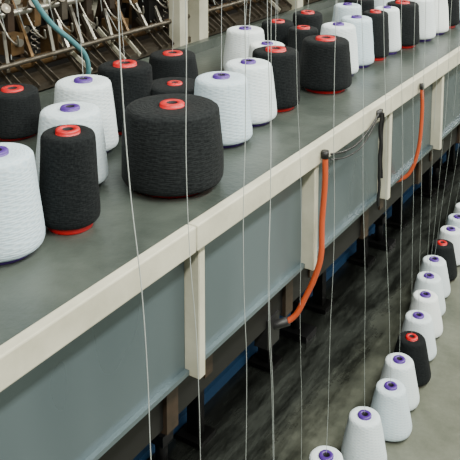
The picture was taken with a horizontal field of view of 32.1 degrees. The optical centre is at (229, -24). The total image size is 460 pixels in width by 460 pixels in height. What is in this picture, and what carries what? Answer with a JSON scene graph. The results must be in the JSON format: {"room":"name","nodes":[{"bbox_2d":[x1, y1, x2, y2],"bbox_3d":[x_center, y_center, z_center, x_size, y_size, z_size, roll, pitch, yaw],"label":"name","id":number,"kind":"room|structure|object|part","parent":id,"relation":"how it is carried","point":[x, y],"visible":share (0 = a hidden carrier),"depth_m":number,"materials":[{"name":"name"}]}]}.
{"room":"textile factory","nodes":[
{"label":"textile factory","id":0,"kind":"room"},
{"bbox_2d":[168,147,459,459],"bbox_3d":[2.664,1.540,4.489,10.000,0.100,18.000,5,9,32],"label":"floor","id":1,"kind":"structure","parent":0,"point":[359,294],"depth_m":3.32,"materials":[{"name":"concrete"}]},
{"bbox_2d":[0,0,459,459],"bbox_3d":[0.624,0.782,4.367,1.762,1.435,10.200,5,9,32],"label":"bench","id":2,"kind":"object","parent":1,"relation":"on","point":[73,369],"visible":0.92,"depth_m":1.72,"materials":[{"name":"beige paint"}]},
{"bbox_2d":[0,83,40,140],"bbox_3d":[-0.566,0.350,2.087,0.152,0.125,0.149,3,8,19],"label":"cone","id":3,"kind":"object","parent":2,"relation":"on","point":[20,106],"visible":0.94,"depth_m":2.03,"materials":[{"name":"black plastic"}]},
{"bbox_2d":[0,142,44,265],"bbox_3d":[-0.421,0.406,1.453,0.162,0.192,0.162,1,8,6],"label":"cone","id":4,"kind":"object","parent":2,"relation":"on","point":[22,224],"visible":1,"depth_m":1.40,"materials":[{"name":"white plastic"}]},
{"bbox_2d":[39,124,100,234],"bbox_3d":[-0.312,0.389,1.551,0.117,0.197,0.115,-3,9,-22],"label":"cone","id":5,"kind":"object","parent":2,"relation":"on","point":[68,172],"visible":0.99,"depth_m":1.51,"materials":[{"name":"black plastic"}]},
{"bbox_2d":[35,101,107,183],"bbox_3d":[-0.349,0.370,1.757,0.160,0.178,0.160,-3,9,-22],"label":"cone","id":6,"kind":"object","parent":2,"relation":"on","point":[87,114],"visible":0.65,"depth_m":1.72,"materials":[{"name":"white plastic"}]},
{"bbox_2d":[54,74,118,151],"bbox_3d":[-0.358,0.338,1.965,0.165,0.183,0.162,1,8,6],"label":"cone","id":7,"kind":"object","parent":2,"relation":"on","point":[94,89],"visible":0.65,"depth_m":1.92,"materials":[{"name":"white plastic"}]},
{"bbox_2d":[98,59,152,134],"bbox_3d":[-0.278,0.316,2.130,0.154,0.181,0.156,-1,8,-9],"label":"cone","id":8,"kind":"object","parent":2,"relation":"on","point":[137,80],"visible":0.55,"depth_m":2.06,"materials":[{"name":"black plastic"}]},
{"bbox_2d":[0,0,320,91],"bbox_3d":[0.780,-0.586,4.173,2.070,1.600,10.423,5,9,32],"label":"machine","id":9,"kind":"object","parent":2,"relation":"on","point":[40,42],"visible":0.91,"depth_m":2.77,"materials":[{"name":"black metal"}]},
{"bbox_2d":[76,0,459,459],"bbox_3d":[0.424,0.328,2.676,0.861,2.435,3.542,5,9,32],"label":"thread","id":10,"kind":"object","parent":9,"relation":"hanging from","point":[118,3],"visible":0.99,"depth_m":1.88,"materials":[{"name":"grey fabric"}]},
{"bbox_2d":[121,93,223,197],"bbox_3d":[-0.127,0.366,1.763,0.226,0.185,0.230,2,8,11],"label":"cone","id":11,"kind":"object","parent":2,"relation":"on","point":[158,150],"visible":1,"depth_m":1.67,"materials":[{"name":"black fabric"}]},
{"bbox_2d":[151,77,194,95],"bbox_3d":[-0.148,0.343,2.159,0.168,0.120,0.172,5,9,29],"label":"cone","id":12,"kind":"object","parent":2,"relation":"on","point":[169,85],"visible":0.35,"depth_m":2.12,"materials":[{"name":"black fabric"}]},
{"bbox_2d":[149,49,197,79],"bbox_3d":[-0.180,0.295,2.517,0.166,0.116,0.162,3,8,19],"label":"cone","id":13,"kind":"object","parent":2,"relation":"on","point":[165,63],"visible":0.68,"depth_m":2.46,"materials":[{"name":"black fabric"}]},
{"bbox_2d":[194,71,251,147],"bbox_3d":[-0.022,0.333,2.036,0.158,0.173,0.160,-5,10,-33],"label":"cone","id":14,"kind":"object","parent":2,"relation":"on","point":[227,90],"visible":0.77,"depth_m":1.98,"materials":[{"name":"white fabric"}]},
{"bbox_2d":[223,25,264,69],"bbox_3d":[0.051,0.247,2.709,0.152,0.156,0.149,0,8,0],"label":"cone","id":15,"kind":"object","parent":2,"relation":"on","point":[234,48],"visible":0.64,"depth_m":2.65,"materials":[{"name":"white fabric"}]},
{"bbox_2d":[224,58,276,126],"bbox_3d":[0.051,0.312,2.196,0.157,0.170,0.157,1,8,7],"label":"cone","id":16,"kind":"object","parent":2,"relation":"on","point":[258,76],"visible":0.62,"depth_m":2.14,"materials":[{"name":"white fabric"}]},
{"bbox_2d":[249,40,284,57],"bbox_3d":[0.116,0.279,2.515,0.139,0.148,0.139,-5,9,-30],"label":"cone","id":17,"kind":"object","parent":2,"relation":"on","point":[257,44],"visible":0.25,"depth_m":2.49,"materials":[{"name":"white fabric"}]},
{"bbox_2d":[252,45,299,111],"bbox_3d":[0.131,0.292,2.318,0.145,0.176,0.148,1,8,5],"label":"cone","id":18,"kind":"object","parent":2,"relation":"on","point":[282,59],"visible":0.64,"depth_m":2.26,"materials":[{"name":"black fabric"}]},
{"bbox_2d":[261,19,293,46],"bbox_3d":[0.170,0.229,2.860,0.131,0.150,0.129,-2,8,-13],"label":"cone","id":19,"kind":"object","parent":2,"relation":"on","point":[278,29],"visible":0.47,"depth_m":2.80,"materials":[{"name":"black fabric"}]},
{"bbox_3d":[1.004,1.006,4.157,0.700,1.050,10.200,5,9,32],"label":"under frame","id":20,"kind":"part","parent":2,"relation":"part of","materials":[{"name":"black metal"}]},
{"bbox_2d":[254,149,328,350],"bbox_3d":[0.156,0.696,2.035,0.183,0.515,0.071,1,8,6],"label":"hose","id":21,"kind":"object","parent":2,"relation":"attached to","point":[262,341],"visible":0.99,"depth_m":2.04,"materials":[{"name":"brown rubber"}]},
{"bbox_2d":[288,25,317,63],"bbox_3d":[0.252,0.245,2.749,0.109,0.150,0.111,7,11,41],"label":"cone","id":22,"kind":"object","parent":2,"relation":"on","point":[296,34],"visible":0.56,"depth_m":2.71,"materials":[{"name":"black fabric"}]},
{"bbox_2d":[292,10,322,34],"bbox_3d":[0.285,0.209,2.950,0.119,0.165,0.121,-6,10,-38],"label":"cone","id":23,"kind":"object","parent":2,"relation":"on","point":[305,17],"visible":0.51,"depth_m":2.90,"materials":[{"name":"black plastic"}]},
{"bbox_2d":[299,35,351,93],"bbox_3d":[0.299,0.271,2.506,0.167,0.166,0.164,-2,8,-12],"label":"cone","id":24,"kind":"object","parent":2,"relation":"on","point":[318,52],"visible":0.97,"depth_m":2.44,"materials":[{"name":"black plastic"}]},
{"bbox_2d":[320,22,358,75],"bbox_3d":[0.361,0.241,2.680,0.140,0.176,0.140,1,8,5],"label":"cone","id":25,"kind":"object","parent":2,"relation":"on","point":[343,29],"visible":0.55,"depth_m":2.63,"materials":[{"name":"white fabric"}]},
{"bbox_2d":[332,2,360,21],"bbox_3d":[0.451,0.187,3.081,0.130,0.172,0.130,2,8,11],"label":"cone","id":26,"kind":"object","parent":2,"relation":"on","point":[344,9],"visible":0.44,"depth_m":3.03,"materials":[{"name":"white fabric"}]},
{"bbox_2d":[341,15,373,67],"bbox_3d":[0.442,0.224,2.806,0.129,0.176,0.131,-3,9,-20],"label":"cone","id":27,"kind":"object","parent":2,"relation":"on","point":[365,50],"visible":0.66,"depth_m":2.75,"materials":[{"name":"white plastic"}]},
{"bbox_2d":[330,109,384,205],"bbox_3d":[0.348,0.552,2.218,0.030,0.292,0.359,5,9,32],"label":"cable","id":28,"kind":"object","parent":2,"relation":"attached to","point":[380,114],"visible":1,"depth_m":2.33,"materials":[{"name":"black rubber"}]},
{"bbox_2d":[344,0,373,14],"bbox_3d":[0.519,0.167,3.225,0.129,0.172,0.131,1,8,8],"label":"cone","id":29,"kind":"object","parent":2,"relation":"on","point":[366,4],"visible":0.19,"depth_m":3.17,"materials":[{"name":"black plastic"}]},
{"bbox_2d":[363,9,388,60],"bbox_3d":[0.525,0.209,2.899,0.106,0.178,0.104,7,11,40],"label":"cone","id":30,"kind":"object","parent":2,"relation":"on","point":[380,32],"visible":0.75,"depth_m":2.85,"materials":[{"name":"black fabric"}]},
{"bbox_2d":[374,0,394,8],"bbox_3d":[0.630,0.150,3.344,0.130,0.172,0.130,-5,9,-32],"label":"cone","id":31,"kind":"object","parent":2,"relation":"on","point":[377,3],"visible":0.02,"depth_m":3.29,"materials":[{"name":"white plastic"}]},
{"bbox_2d":[375,6,400,54],"bbox_3d":[0.585,0.197,2.993,0.111,0.176,0.109,2,8,15],"label":"cone","id":32,"kind":"object","parent":2,"relation":"on","point":[393,12],"visible":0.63,"depth_m":2.95,"materials":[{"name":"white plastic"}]},
{"bbox_2d":[386,0,419,48],"bbox_3d":[0.667,0.182,3.104,0.139,0.176,0.141,-1,8,-7],"label":"cone","id":33,"kind":"object","parent":2,"relation":"on","point":[410,9],"visible":0.64,"depth_m":3.04,"materials":[{"name":"black fabric"}]},
{"bbox_2d":[396,83,423,182],"bbox_3d":[0.565,0.541,2.670,0.155,0.384,0.027,2,8,14],"label":"hose","id":34,"kind":"object","parent":2,"relation":"attached to","point":[421,88],"visible":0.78,"depth_m":2.64,"materials":[{"name":"orange rubber"}]},
{"bbox_2d":[407,0,435,41],"bbox_3d":[0.760,0.165,3.222,0.139,0.176,0.141,3,8,18],"label":"cone","id":35,"kind":"object","parent":2,"relation":"on","point":[429,33],"visible":0.52,"depth_m":3.16,"materials":[{"name":"white fabric"}]},
{"bbox_2d":[434,0,448,34],"bbox_3d":[0.844,0.148,3.345,0.145,0.176,0.145,-3,8,-19],"label":"cone","id":36,"kind":"object","parent":2,"relation":"on","point":[442,26],"visible":0.4,"depth_m":3.29,"materials":[{"name":"white fabric"}]},
{"bbox_2d":[447,0,459,28],"bbox_3d":[0.926,0.130,3.474,0.141,0.176,0.139,-1,8,-10],"label":"cone","id":37,"kind":"object","parent":2,"relation":"on","point":[454,11],"visible":0.34,"depth_m":3.42,"materials":[{"name":"black fabric"}]},
{"bbox_2d":[308,446,342,459],"bbox_3d":[0.315,1.657,2.634,0.162,0.185,0.164,-3,9,-22],"label":"cone","id":38,"kind":"object","parent":1,"relation":"on","point":[319,453],"visible":0.98,"depth_m":2.63,"materials":[{"name":"white fabric"}]},
{"bbox_2d":[341,406,386,459],"bbox_3d":[0.474,1.630,2.828,0.162,0.185,0.164,-5,9,-31],"label":"cone","id":39,"kind":"object","parent":1,"relation":"on","point":[363,438],"visible":0.98,"depth_m":2.78,"materials":[{"name":"white fabric"}]},
{"bbox_2d":[370,378,411,441],"bbox_3d":[0.597,1.608,2.985,0.164,0.185,0.162,6,10,38],"label":"cone","id":40,"kind":"object","parent":1,"relation":"on","point":[389,399],"visible":0.8,"depth_m":2.93,"materials":[{"name":"white fabric"}]},
{"bbox_2d":[380,353,419,410],"bbox_3d":[0.662,1.585,3.143,0.164,0.185,0.162,6,10,38],"label":"cone","id":41,"kind":"object","parent":1,"relation":"on","point":[402,368],"visible":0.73,"depth_m":3.09,"materials":[{"name":"white fabric"}]},
{"bbox_2d":[394,331,430,386],"bbox_3d":[0.745,1.565,3.291,0.165,0.185,0.161,6,10,37],"label":"cone","id":42,"kind":"object","parent":1,"relation":"on","point":[412,344],"visible":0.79,"depth_m":3.24,"materials":[{"name":"black fabric"}]},
{"bbox_2d":[401,310,436,360],"bbox_3d":[0.810,1.543,3.448,0.162,0.185,0.164,0,8,0],"label":"cone","id":43,"kind":"object","parent":1,"relation":"on","point":[422,323],"visible":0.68,"depth_m":3.40,"materials":[{"name":"white fabric"}]},
{"bbox_2d":[409,289,442,337],"bbox_3d":[0.880,1.519,3.616,0.164,0.185,0.162,4,9,27],"label":"cone","id":44,"kind":"object","parent":1,"relation":"on","point":[428,302],"visible":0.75,"depth_m":3.56,"materials":[{"name":"white fabric"}]},
{"bbox_2d":[411,271,445,315],"bbox_3d":[0.938,1.496,3.780,0.162,0.185,0.164,5,9,30],"label":"cone","id":45,"kind":"object","parent":1,"relation":"on","point":[433,282],"visible":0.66,"depth_m":3.73,"materials":[{"name":"white fabric"}]},
{"bbox_2d":[420,255,450,297],"bbox_3d":[1.002,1.474,3.937,0.164,0.185,0.162,-4,9,-28],"label":"cone","id":46,"kind":"object","parent":1,"relation":"on","point":[438,265],"visible":0.6,"depth_m":3.89,"materials":[{"name":"white fabric"}]},
{"bbox_2d":[428,239,456,280],"bbox_3d":[1.087,1.450,4.107,0.161,0.185,0.165,-2,8,-11],"label":"cone","id":47,"kind":"object","parent":1,"relation":"on","point":[445,249],"visible":0.7,"depth_m":4.05,"materials":[{"name":"black fabric"}]},
{"bbox_2d":[438,225,459,265],"bbox_3d":[1.174,1.428,4.263,0.162,0.185,0.164,1,8,8],"label":"cone","id":48,"kind":"object","parent":1,"relation":"on","point":[451,233],"visible":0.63,"depth_m":4.21,"materials":[{"name":"white fabric"}]},
{"bbox_2d":[446,213,459,227],"bbox_3d":[1.257,1.407,4.411,0.164,0.185,0.162,-7,11,-40],"label":"cone","id":49,"kind":"object","parent":1,"relation":"on","point":[456,219],"visible":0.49,"depth_m":4.38,"materials":[{"name":"white fabric"}]},
{"bbox_2d":[454,202,459,213],"bbox_3d":[1.339,1.387,4.558,0.162,0.185,0.164,-6,10,-36],"label":"cone","id":50,"kind":"object","parent":1,"relation":"on","point":[457,206],"visible":0.23,"depth_m":4.54,"materials":[{"name":"white fabric"}]}
]}

